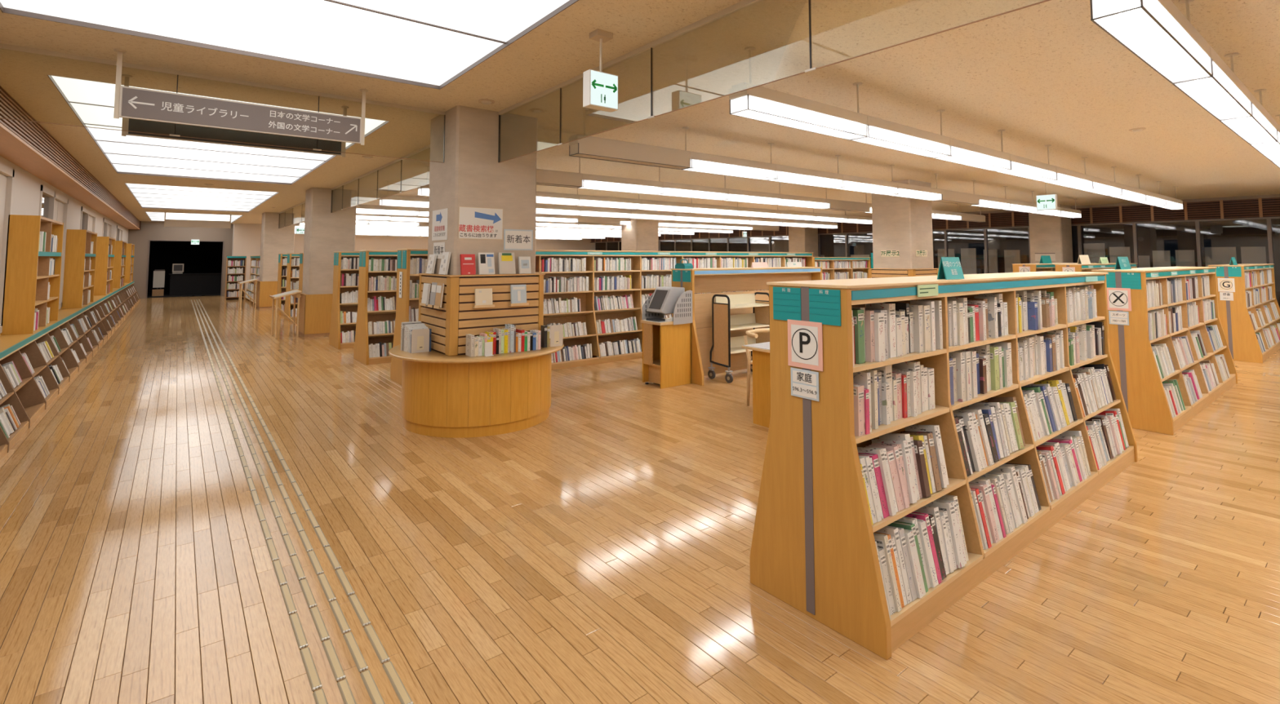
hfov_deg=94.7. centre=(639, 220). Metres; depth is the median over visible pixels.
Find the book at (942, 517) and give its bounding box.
[939,515,953,573]
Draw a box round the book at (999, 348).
[989,345,1003,389]
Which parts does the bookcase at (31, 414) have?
panel, shelf, shelf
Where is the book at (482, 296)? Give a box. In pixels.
[474,288,492,305]
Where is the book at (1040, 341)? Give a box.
[1036,335,1044,375]
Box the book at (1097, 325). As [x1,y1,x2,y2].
[1085,321,1105,355]
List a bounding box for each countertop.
[0,281,134,360]
[168,273,221,275]
[388,338,564,364]
[640,318,673,325]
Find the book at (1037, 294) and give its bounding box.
[1022,290,1042,329]
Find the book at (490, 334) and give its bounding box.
[484,331,493,355]
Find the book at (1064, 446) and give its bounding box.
[1058,444,1077,486]
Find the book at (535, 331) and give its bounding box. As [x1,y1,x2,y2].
[529,329,537,350]
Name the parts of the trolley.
frame, panel, frame, panel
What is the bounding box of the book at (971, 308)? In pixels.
[967,307,973,342]
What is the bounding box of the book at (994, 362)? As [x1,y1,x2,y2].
[989,346,999,391]
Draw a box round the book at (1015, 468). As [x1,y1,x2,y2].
[1014,467,1035,514]
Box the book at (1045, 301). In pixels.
[1040,297,1049,328]
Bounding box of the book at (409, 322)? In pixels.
[400,321,421,351]
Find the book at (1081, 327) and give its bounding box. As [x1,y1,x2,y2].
[1073,324,1084,332]
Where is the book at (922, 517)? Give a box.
[904,511,942,584]
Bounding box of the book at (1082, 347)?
[1079,331,1086,360]
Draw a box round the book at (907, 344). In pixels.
[904,316,909,354]
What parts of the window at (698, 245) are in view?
frame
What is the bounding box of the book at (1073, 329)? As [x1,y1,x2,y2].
[1067,326,1076,333]
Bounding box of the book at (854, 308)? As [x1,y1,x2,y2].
[851,306,866,361]
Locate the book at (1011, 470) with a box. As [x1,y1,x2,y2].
[991,466,1027,524]
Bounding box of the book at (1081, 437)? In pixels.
[1057,435,1091,475]
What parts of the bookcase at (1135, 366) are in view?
sign plate, sign plate, panel, shelf, shelf, shelf, shelf, shelf, header rail, shelf, shelf, shelf, shelf, shelf, shelf, shelf, shelf, shelf, shelf, panel, shelf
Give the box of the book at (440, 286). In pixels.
[434,283,444,308]
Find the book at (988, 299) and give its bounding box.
[973,296,996,302]
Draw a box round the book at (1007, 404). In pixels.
[1006,403,1018,450]
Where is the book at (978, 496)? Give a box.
[970,488,991,548]
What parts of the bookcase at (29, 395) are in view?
shelf, shelf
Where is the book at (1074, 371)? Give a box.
[1071,369,1098,408]
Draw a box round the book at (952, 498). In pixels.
[937,494,968,561]
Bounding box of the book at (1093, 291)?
[1090,288,1097,317]
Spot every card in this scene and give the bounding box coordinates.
[399,271,402,297]
[587,252,602,254]
[657,252,670,254]
[705,253,716,255]
[748,253,758,255]
[751,262,768,267]
[786,262,802,267]
[790,367,819,401]
[937,257,964,279]
[1040,255,1052,263]
[1076,255,1090,264]
[1084,275,1097,282]
[1098,257,1109,263]
[1108,311,1128,325]
[1115,257,1131,269]
[1151,272,1158,277]
[1170,271,1177,275]
[1189,270,1195,274]
[1219,292,1233,301]
[1229,257,1237,265]
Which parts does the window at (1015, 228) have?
frame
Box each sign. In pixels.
[113,48,368,145]
[121,74,348,157]
[164,212,231,228]
[191,240,199,244]
[295,226,304,234]
[582,28,617,112]
[742,231,746,237]
[787,319,822,371]
[871,253,873,270]
[1018,266,1030,272]
[1035,182,1057,210]
[1062,266,1075,271]
[1106,288,1131,311]
[1217,278,1235,292]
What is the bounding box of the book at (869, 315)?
[864,310,875,362]
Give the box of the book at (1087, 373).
[1073,372,1098,409]
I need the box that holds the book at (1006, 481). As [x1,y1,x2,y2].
[1004,478,1019,528]
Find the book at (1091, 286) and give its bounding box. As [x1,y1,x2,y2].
[1082,284,1093,288]
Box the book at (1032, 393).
[1022,391,1044,437]
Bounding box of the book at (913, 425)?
[910,424,949,484]
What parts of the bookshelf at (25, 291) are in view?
panel, panel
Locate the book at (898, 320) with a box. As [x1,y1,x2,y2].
[895,317,902,356]
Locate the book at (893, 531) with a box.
[875,526,912,604]
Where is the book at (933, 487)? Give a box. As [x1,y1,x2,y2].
[923,435,936,493]
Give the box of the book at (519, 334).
[515,332,521,351]
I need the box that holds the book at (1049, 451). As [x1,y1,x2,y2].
[1036,449,1062,496]
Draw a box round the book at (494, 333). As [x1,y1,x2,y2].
[488,331,496,354]
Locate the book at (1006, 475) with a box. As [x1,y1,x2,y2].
[986,471,1022,524]
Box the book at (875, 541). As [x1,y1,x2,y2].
[875,541,890,615]
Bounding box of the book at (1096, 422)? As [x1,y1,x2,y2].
[1095,421,1108,462]
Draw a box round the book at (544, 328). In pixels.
[540,325,546,347]
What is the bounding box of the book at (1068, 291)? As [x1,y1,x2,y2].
[1066,288,1072,323]
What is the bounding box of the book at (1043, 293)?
[1040,290,1046,297]
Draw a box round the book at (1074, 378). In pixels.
[1073,377,1084,417]
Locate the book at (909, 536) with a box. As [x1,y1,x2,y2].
[903,529,925,598]
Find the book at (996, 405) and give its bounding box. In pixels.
[968,402,1009,456]
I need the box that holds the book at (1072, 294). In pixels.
[1071,293,1073,322]
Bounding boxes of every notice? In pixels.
[433,242,444,258]
[503,229,533,250]
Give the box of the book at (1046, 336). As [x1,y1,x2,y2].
[1035,333,1056,371]
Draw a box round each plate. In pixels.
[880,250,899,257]
[915,250,927,257]
[1035,253,1055,261]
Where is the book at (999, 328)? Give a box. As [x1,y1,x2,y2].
[996,303,1001,337]
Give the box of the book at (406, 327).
[405,325,426,351]
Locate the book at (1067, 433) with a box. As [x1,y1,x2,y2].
[1057,431,1081,436]
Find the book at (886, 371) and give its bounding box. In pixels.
[871,364,893,422]
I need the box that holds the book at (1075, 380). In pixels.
[1075,380,1085,416]
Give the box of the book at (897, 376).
[892,372,902,419]
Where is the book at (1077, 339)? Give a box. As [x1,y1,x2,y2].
[1075,336,1079,363]
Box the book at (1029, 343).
[1017,337,1033,377]
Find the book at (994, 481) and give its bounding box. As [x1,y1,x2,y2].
[977,477,1009,534]
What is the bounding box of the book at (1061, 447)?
[1059,446,1073,488]
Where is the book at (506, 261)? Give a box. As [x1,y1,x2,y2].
[497,253,515,274]
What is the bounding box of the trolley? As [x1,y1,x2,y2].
[707,292,769,382]
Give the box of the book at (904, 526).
[888,521,928,592]
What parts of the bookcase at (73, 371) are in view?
shelf, shelf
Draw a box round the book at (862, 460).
[858,457,876,524]
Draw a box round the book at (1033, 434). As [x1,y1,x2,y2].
[1023,396,1036,442]
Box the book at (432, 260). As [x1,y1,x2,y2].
[426,254,436,274]
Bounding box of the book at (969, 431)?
[963,420,981,471]
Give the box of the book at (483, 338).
[478,335,484,355]
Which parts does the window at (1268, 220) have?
frame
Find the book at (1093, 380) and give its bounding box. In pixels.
[1091,374,1101,408]
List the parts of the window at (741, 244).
frame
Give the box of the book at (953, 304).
[946,300,957,346]
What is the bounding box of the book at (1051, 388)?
[1050,387,1061,426]
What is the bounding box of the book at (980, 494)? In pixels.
[979,493,993,544]
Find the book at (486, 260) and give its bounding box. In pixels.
[477,253,494,275]
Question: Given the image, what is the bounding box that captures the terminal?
[641,286,692,324]
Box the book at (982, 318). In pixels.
[967,300,986,340]
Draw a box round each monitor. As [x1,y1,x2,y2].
[172,263,183,274]
[646,286,684,314]
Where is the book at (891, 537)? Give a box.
[890,536,906,605]
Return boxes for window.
[0,162,14,333]
[38,185,68,308]
[80,206,96,232]
[102,218,111,237]
[115,225,123,240]
[595,242,607,250]
[607,242,619,250]
[660,240,675,251]
[675,240,692,251]
[692,239,710,251]
[693,218,1279,307]
[710,238,728,252]
[728,237,749,252]
[749,236,771,252]
[817,235,821,257]
[819,234,848,257]
[943,230,947,257]
[946,229,988,273]
[986,227,1030,269]
[1077,226,1082,256]
[1107,223,1138,268]
[1137,221,1202,266]
[1200,218,1276,298]
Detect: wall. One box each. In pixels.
[0,155,128,309]
[128,221,233,298]
[147,240,222,291]
[231,223,595,292]
[752,194,1279,225]
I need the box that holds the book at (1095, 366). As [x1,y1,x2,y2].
[1079,364,1113,401]
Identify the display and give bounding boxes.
[418,273,545,356]
[868,268,938,278]
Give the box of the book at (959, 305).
[956,302,964,345]
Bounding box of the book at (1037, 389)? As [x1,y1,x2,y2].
[1021,386,1051,434]
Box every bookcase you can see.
[0,350,58,409]
[0,364,45,428]
[0,391,28,453]
[0,444,8,461]
[19,341,69,395]
[35,333,78,382]
[48,327,85,371]
[58,321,92,363]
[68,317,97,355]
[75,313,102,349]
[82,309,107,343]
[88,306,111,338]
[93,303,115,333]
[98,301,117,329]
[102,299,120,326]
[106,297,123,322]
[110,295,125,319]
[113,293,128,316]
[115,292,129,314]
[118,291,131,312]
[120,289,133,311]
[123,288,134,308]
[124,287,136,306]
[127,286,137,304]
[128,285,138,302]
[130,284,140,302]
[224,256,246,300]
[244,255,260,302]
[276,253,287,315]
[284,253,299,320]
[296,253,303,324]
[328,251,359,349]
[353,250,397,365]
[390,248,813,385]
[671,266,822,386]
[749,271,1137,660]
[813,257,871,279]
[1012,262,1096,272]
[1054,263,1137,271]
[1091,266,1237,435]
[1207,263,1279,363]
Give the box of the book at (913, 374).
[892,368,917,417]
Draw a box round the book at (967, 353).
[958,350,972,400]
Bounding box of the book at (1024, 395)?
[1022,394,1038,440]
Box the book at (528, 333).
[524,331,530,351]
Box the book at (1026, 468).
[1000,464,1039,513]
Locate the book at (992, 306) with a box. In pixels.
[987,301,998,338]
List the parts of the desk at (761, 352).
panel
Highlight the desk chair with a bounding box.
[743,328,769,406]
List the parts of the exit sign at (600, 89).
drop rod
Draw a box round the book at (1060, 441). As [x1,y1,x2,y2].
[1045,439,1082,482]
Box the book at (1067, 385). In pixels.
[1065,383,1077,420]
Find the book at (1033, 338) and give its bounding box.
[1023,336,1035,375]
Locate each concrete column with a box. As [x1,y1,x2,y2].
[256,212,294,309]
[298,187,356,337]
[427,105,537,277]
[621,208,658,251]
[788,220,817,257]
[871,179,933,270]
[1028,204,1073,263]
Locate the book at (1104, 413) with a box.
[1096,411,1125,450]
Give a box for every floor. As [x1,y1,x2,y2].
[0,295,1279,703]
[146,290,220,297]
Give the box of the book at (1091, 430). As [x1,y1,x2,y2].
[1091,430,1102,466]
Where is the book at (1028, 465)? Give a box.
[1004,463,1041,511]
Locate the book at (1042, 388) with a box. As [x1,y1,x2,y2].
[1021,386,1057,431]
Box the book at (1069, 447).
[1067,444,1079,483]
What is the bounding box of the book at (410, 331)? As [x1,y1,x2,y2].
[408,328,428,353]
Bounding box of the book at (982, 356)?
[978,354,989,391]
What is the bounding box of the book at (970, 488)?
[969,488,984,550]
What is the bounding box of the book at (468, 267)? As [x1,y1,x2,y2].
[460,254,475,275]
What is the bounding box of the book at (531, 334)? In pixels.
[529,333,533,351]
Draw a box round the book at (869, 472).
[858,456,881,522]
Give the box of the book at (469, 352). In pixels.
[465,333,474,356]
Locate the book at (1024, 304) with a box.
[1021,302,1027,331]
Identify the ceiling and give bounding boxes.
[0,0,1279,224]
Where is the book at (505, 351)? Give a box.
[501,328,507,353]
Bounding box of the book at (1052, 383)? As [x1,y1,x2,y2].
[1034,380,1070,425]
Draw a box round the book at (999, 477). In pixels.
[978,473,1015,529]
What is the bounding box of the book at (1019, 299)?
[1015,297,1022,333]
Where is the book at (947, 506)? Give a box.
[926,500,964,568]
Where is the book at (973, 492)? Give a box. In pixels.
[971,490,988,549]
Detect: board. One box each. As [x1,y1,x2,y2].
[850,254,869,257]
[937,248,954,268]
[960,248,977,274]
[983,249,998,273]
[1004,249,1020,272]
[1083,243,1105,263]
[1109,247,1130,263]
[1137,255,1150,267]
[1151,250,1170,267]
[1175,249,1195,266]
[1204,247,1236,266]
[1240,246,1266,263]
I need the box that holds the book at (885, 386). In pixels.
[881,382,890,425]
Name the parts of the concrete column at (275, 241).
wainscot panel, wainscot panel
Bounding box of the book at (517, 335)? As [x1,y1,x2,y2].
[515,333,518,352]
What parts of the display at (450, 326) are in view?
corner post, corner post, corner post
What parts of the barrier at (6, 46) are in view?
edge trim, ceiling rail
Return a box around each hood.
[641,293,664,319]
[673,290,692,324]
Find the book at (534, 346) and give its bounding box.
[530,332,536,350]
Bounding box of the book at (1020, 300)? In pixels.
[1020,299,1022,331]
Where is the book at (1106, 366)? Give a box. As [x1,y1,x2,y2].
[1104,364,1116,399]
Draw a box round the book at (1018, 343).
[1017,342,1019,379]
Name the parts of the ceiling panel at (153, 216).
acrylic pane, acrylic pane, acrylic pane, acrylic pane, acrylic pane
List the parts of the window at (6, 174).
blind panel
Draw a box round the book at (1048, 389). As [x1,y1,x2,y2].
[1045,386,1061,431]
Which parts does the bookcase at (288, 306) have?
panel, panel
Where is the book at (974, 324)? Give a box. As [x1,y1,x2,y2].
[967,306,975,341]
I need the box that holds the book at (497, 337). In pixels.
[495,336,498,354]
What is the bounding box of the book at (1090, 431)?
[1088,429,1101,469]
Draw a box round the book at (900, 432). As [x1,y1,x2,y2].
[900,431,942,488]
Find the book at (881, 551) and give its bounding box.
[877,547,896,615]
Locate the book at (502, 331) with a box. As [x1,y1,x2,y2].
[501,329,504,353]
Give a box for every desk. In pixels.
[168,273,221,295]
[741,342,770,427]
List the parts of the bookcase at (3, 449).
shelf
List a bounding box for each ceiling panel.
[0,0,579,89]
[47,75,389,185]
[124,183,279,212]
[145,212,243,223]
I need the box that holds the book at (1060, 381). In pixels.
[1058,380,1071,422]
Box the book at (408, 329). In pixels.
[406,326,427,352]
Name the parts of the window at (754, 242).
pane, frame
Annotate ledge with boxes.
[419,302,427,306]
[432,305,444,309]
[472,304,494,308]
[508,302,528,306]
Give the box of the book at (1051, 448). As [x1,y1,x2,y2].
[1035,445,1065,494]
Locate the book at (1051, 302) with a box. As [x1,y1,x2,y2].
[1048,298,1055,326]
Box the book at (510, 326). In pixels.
[505,324,514,352]
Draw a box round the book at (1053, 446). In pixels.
[1053,446,1066,492]
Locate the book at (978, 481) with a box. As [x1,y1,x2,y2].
[968,478,1003,540]
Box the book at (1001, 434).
[995,409,1007,457]
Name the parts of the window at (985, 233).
frame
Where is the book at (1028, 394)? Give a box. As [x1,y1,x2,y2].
[1022,392,1042,438]
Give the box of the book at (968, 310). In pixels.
[967,309,970,342]
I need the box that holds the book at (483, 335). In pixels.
[479,333,487,355]
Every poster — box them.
[431,208,448,240]
[458,206,502,239]
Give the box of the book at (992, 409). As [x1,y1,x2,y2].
[961,407,1004,458]
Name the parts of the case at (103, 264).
panel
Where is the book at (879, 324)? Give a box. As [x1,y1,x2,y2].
[874,311,885,362]
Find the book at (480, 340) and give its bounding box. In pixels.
[475,336,482,356]
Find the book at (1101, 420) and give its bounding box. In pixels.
[1085,417,1113,458]
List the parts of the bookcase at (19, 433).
panel, shelf, shelf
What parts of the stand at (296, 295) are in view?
leg, leg, leg, leg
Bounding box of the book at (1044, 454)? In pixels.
[1040,451,1059,499]
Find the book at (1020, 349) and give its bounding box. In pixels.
[1018,346,1023,381]
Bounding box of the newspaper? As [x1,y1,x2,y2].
[271,289,298,297]
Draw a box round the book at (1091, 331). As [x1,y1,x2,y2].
[1091,330,1093,357]
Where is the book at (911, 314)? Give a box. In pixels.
[909,311,914,352]
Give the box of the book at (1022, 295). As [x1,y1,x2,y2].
[1015,290,1028,329]
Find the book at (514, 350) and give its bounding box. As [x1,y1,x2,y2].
[513,325,515,352]
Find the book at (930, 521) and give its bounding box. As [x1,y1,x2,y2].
[929,520,943,580]
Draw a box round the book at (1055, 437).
[1051,436,1083,479]
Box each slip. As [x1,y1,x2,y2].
[665,317,673,321]
[916,284,938,297]
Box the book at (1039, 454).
[1036,451,1053,502]
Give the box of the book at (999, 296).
[978,293,1004,336]
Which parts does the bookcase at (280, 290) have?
panel, panel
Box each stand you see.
[151,270,164,296]
[237,279,257,310]
[269,289,302,338]
[640,318,690,388]
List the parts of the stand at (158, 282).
white panel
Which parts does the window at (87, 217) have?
pane, blind panel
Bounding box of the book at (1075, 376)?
[1072,374,1088,415]
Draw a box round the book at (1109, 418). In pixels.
[1106,416,1120,454]
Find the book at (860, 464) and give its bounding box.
[860,464,873,525]
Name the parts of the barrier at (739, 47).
glass pane, glass pane, ceiling rail, glass pane, glass pane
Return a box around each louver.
[0,85,141,230]
[590,197,1279,243]
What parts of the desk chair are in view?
leg, rail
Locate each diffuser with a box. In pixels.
[355,208,417,216]
[355,215,390,220]
[355,220,368,224]
[355,224,397,228]
[355,227,379,231]
[355,233,386,235]
[365,231,402,234]
[369,221,418,226]
[379,199,428,208]
[379,228,419,232]
[386,234,420,236]
[390,217,428,222]
[397,226,428,230]
[402,231,428,235]
[417,188,429,195]
[417,211,428,216]
[418,222,428,226]
[535,233,553,235]
[535,235,555,237]
[535,237,559,239]
[536,175,582,187]
[536,196,579,204]
[536,208,580,215]
[536,217,577,222]
[536,226,544,230]
[536,230,549,233]
[537,222,577,227]
[545,227,579,231]
[550,231,580,234]
[553,233,581,236]
[556,235,581,238]
[559,238,582,239]
[569,142,689,169]
[577,224,614,229]
[578,200,640,208]
[578,218,619,224]
[579,228,611,232]
[580,179,662,194]
[580,231,608,235]
[581,234,606,237]
[581,236,604,239]
[582,210,631,217]
[607,235,621,237]
[609,232,621,235]
[611,229,621,232]
[620,221,630,225]
[631,213,675,220]
[638,204,693,212]
[658,222,692,227]
[658,227,678,231]
[658,231,668,234]
[659,187,728,199]
[668,231,694,235]
[676,216,715,222]
[678,228,706,232]
[685,159,775,180]
[693,208,739,215]
[693,224,724,229]
[707,230,733,233]
[714,218,750,224]
[724,194,782,204]
[724,226,752,230]
[730,94,866,139]
[740,211,780,217]
[750,220,782,226]
[753,227,778,231]
[771,171,843,188]
[777,213,816,220]
[780,199,829,208]
[782,222,811,227]
[811,224,837,228]
[816,216,848,222]
[830,203,869,211]
[838,180,897,195]
[848,218,871,224]
[853,124,950,157]
[891,187,941,200]
[933,213,961,220]
[937,146,1010,171]
[942,194,978,204]
[962,216,985,222]
[974,200,1010,208]
[998,161,1056,181]
[1004,204,1037,212]
[1033,209,1060,215]
[1045,173,1093,189]
[1055,211,1081,217]
[1081,182,1121,195]
[1092,0,1211,82]
[1111,189,1146,201]
[1137,195,1165,205]
[1156,200,1182,209]
[1175,60,1251,119]
[1222,103,1277,144]
[1251,131,1279,160]
[1273,160,1279,167]
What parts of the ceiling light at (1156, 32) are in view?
edge frame, drop rod, edge frame, drop rod, edge frame, drop rod, edge frame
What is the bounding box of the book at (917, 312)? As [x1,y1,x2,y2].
[908,304,924,352]
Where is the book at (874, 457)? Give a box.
[857,453,889,518]
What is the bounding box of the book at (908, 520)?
[895,516,930,589]
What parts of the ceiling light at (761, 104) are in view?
edge frame, drop rod, edge frame, drop rod, edge frame, drop rod, edge frame, drop rod, edge frame, drop rod, edge frame, edge frame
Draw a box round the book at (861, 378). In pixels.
[853,371,871,432]
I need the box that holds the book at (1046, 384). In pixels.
[1023,383,1061,428]
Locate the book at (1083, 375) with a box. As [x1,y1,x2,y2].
[1071,373,1096,412]
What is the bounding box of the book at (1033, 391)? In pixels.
[1022,390,1045,435]
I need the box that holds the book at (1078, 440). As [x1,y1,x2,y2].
[1056,435,1088,476]
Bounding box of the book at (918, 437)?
[910,435,932,494]
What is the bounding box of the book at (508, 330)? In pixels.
[502,328,510,352]
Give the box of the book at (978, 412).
[952,409,994,466]
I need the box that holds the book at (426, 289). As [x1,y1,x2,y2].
[421,283,431,306]
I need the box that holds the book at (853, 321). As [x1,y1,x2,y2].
[853,320,854,365]
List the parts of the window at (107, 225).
blind panel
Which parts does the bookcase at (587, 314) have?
sign plate, panel, sign plate, shelf, shelf, shelf, shelf, shelf, shelf, panel, header rail, shelf, shelf, shelf, shelf, shelf, shelf, panel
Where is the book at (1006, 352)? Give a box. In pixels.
[1003,349,1010,387]
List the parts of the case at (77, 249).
panel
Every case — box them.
[61,229,97,308]
[93,236,115,295]
[112,240,126,288]
[124,244,134,283]
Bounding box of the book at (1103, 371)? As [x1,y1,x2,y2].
[1102,369,1112,402]
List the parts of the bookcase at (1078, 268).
panel, header rail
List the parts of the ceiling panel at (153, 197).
acrylic pane, acrylic pane, acrylic pane, acrylic pane, acrylic pane, acrylic pane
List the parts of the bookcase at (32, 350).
shelf, shelf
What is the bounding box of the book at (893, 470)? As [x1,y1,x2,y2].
[885,449,904,511]
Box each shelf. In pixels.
[35,297,57,306]
[36,274,59,279]
[715,293,768,309]
[730,313,769,330]
[730,335,755,354]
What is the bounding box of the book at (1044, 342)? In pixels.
[1044,342,1046,373]
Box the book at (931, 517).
[928,514,946,578]
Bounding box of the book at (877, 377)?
[877,377,879,426]
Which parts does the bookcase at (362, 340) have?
sign plate, panel, sign plate, shelf, shelf, shelf, shelf, shelf, panel, header rail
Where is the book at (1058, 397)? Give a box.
[1050,386,1066,426]
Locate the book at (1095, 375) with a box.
[1072,367,1103,406]
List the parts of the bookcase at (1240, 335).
sign plate, sign plate, header rail, panel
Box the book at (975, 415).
[975,414,988,466]
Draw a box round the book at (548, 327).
[546,326,549,347]
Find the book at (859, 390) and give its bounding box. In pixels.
[853,383,865,436]
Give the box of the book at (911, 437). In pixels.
[910,436,922,498]
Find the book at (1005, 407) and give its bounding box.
[999,403,1016,452]
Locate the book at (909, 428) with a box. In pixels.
[904,426,946,488]
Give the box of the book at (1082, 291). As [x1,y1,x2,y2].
[1080,289,1085,320]
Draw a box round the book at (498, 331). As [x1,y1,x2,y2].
[493,328,501,354]
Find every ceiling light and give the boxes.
[294,223,621,237]
[294,229,605,239]
[294,231,582,239]
[299,221,661,236]
[355,195,779,231]
[355,213,733,233]
[355,219,694,235]
[378,195,837,228]
[417,184,871,224]
[536,157,985,222]
[568,126,1081,217]
[728,82,1183,209]
[1089,0,1279,168]
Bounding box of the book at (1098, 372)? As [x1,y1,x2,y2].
[1094,371,1107,404]
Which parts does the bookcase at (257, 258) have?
panel, panel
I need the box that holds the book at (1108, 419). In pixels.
[1107,418,1117,455]
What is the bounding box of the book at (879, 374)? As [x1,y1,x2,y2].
[876,371,882,425]
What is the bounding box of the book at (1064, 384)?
[1062,382,1073,422]
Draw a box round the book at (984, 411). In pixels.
[981,409,999,459]
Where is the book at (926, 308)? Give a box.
[913,304,931,352]
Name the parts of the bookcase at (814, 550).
sign plate, panel, sign plate, shelf, shelf, shelf, shelf, panel, header rail, shelf, shelf, shelf, shelf, shelf, shelf, shelf, shelf, shelf, shelf, shelf, panel, shelf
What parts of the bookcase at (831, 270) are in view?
panel, header rail, panel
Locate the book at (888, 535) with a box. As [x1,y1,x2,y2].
[874,532,904,608]
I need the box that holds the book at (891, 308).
[865,302,896,358]
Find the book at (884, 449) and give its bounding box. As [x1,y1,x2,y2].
[866,447,897,512]
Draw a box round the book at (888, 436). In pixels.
[879,433,919,500]
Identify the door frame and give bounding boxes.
[146,240,224,298]
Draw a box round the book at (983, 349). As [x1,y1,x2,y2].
[967,344,991,390]
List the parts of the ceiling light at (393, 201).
edge frame, edge frame, edge frame, edge frame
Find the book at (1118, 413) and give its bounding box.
[1104,408,1128,447]
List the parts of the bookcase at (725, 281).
sign plate, sign plate, panel, header rail, panel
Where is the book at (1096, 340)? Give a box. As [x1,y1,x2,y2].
[1094,328,1098,355]
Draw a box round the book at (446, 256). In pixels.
[438,252,451,275]
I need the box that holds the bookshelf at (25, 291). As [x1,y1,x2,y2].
[0,214,63,335]
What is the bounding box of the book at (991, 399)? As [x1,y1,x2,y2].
[987,397,1025,446]
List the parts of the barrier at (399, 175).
glass pane, glass pane, glass pane, edge trim, ceiling rail, glass pane, glass pane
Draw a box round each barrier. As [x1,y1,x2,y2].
[0,43,445,163]
[278,201,305,228]
[330,144,430,213]
[497,0,1051,163]
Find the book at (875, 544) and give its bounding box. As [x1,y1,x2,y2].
[875,543,890,619]
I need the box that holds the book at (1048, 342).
[1043,338,1053,372]
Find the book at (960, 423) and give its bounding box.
[959,420,973,474]
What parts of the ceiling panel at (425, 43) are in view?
acrylic pane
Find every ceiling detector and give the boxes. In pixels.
[361,155,373,158]
[478,99,494,104]
[1128,128,1146,132]
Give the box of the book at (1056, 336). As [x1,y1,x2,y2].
[1054,334,1060,366]
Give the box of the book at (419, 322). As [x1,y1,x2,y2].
[401,322,422,351]
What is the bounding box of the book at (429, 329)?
[410,328,431,353]
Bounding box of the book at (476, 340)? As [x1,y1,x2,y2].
[474,337,478,356]
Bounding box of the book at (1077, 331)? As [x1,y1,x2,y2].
[1076,327,1079,355]
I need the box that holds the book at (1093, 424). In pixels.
[1085,423,1095,428]
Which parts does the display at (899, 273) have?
corner post, corner post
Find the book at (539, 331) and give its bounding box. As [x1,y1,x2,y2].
[533,329,541,350]
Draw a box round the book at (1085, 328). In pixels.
[1081,324,1087,358]
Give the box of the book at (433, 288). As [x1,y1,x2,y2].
[429,282,437,305]
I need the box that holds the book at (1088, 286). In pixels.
[1071,284,1090,291]
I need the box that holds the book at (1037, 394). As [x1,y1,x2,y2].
[1035,392,1049,435]
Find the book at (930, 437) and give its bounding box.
[902,432,942,491]
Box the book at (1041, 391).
[1040,391,1053,432]
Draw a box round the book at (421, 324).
[403,323,424,351]
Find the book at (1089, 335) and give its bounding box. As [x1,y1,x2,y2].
[1086,330,1093,359]
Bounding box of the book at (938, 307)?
[917,299,942,349]
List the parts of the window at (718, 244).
frame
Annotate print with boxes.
[128,96,154,108]
[345,124,357,134]
[422,285,427,292]
[431,284,436,292]
[435,213,442,222]
[435,285,441,293]
[475,212,501,223]
[480,254,485,263]
[487,257,491,266]
[501,255,512,261]
[501,263,512,271]
[502,253,511,255]
[512,286,524,289]
[517,290,520,301]
[520,260,528,268]
[591,80,604,88]
[605,84,617,93]
[791,328,817,359]
[1109,291,1127,306]
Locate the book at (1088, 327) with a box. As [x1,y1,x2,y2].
[1085,325,1091,331]
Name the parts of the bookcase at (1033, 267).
panel, header rail, panel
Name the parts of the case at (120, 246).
panel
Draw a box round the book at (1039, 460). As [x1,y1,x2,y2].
[1039,460,1050,502]
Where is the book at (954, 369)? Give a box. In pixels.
[949,357,957,402]
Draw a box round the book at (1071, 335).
[1067,332,1075,360]
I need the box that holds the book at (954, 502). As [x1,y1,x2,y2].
[935,499,967,564]
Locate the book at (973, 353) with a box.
[963,350,977,398]
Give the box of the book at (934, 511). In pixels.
[914,505,949,574]
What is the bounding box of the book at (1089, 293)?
[1087,291,1093,319]
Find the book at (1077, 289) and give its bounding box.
[1075,287,1080,320]
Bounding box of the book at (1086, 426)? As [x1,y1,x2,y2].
[1086,426,1098,470]
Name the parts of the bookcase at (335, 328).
sign plate, panel, sign plate, shelf, shelf, panel, shelf, header rail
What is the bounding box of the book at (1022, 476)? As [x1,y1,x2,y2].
[1014,468,1034,516]
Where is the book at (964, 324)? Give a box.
[963,307,965,344]
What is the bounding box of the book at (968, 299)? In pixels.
[967,297,988,338]
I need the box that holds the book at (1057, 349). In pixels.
[1055,339,1060,370]
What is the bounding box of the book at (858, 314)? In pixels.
[851,308,865,364]
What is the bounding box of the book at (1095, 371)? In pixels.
[1094,370,1107,403]
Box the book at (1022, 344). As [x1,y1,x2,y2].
[1017,342,1028,380]
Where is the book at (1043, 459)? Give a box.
[1042,457,1054,500]
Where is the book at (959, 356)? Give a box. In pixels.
[948,351,966,402]
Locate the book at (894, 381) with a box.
[892,379,897,421]
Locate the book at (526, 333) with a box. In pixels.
[524,332,527,351]
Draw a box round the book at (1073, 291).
[1066,287,1076,320]
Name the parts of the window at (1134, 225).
frame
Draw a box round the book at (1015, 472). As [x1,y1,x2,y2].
[1015,471,1028,519]
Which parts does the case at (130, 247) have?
panel, panel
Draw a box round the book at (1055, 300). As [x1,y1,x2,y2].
[1053,298,1057,324]
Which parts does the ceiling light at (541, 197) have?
edge frame, edge frame, edge frame, edge frame, edge frame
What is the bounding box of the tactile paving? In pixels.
[191,299,413,703]
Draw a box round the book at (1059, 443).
[1058,443,1078,484]
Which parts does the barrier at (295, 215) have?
glass pane, glass pane, ceiling rail, glass pane, glass pane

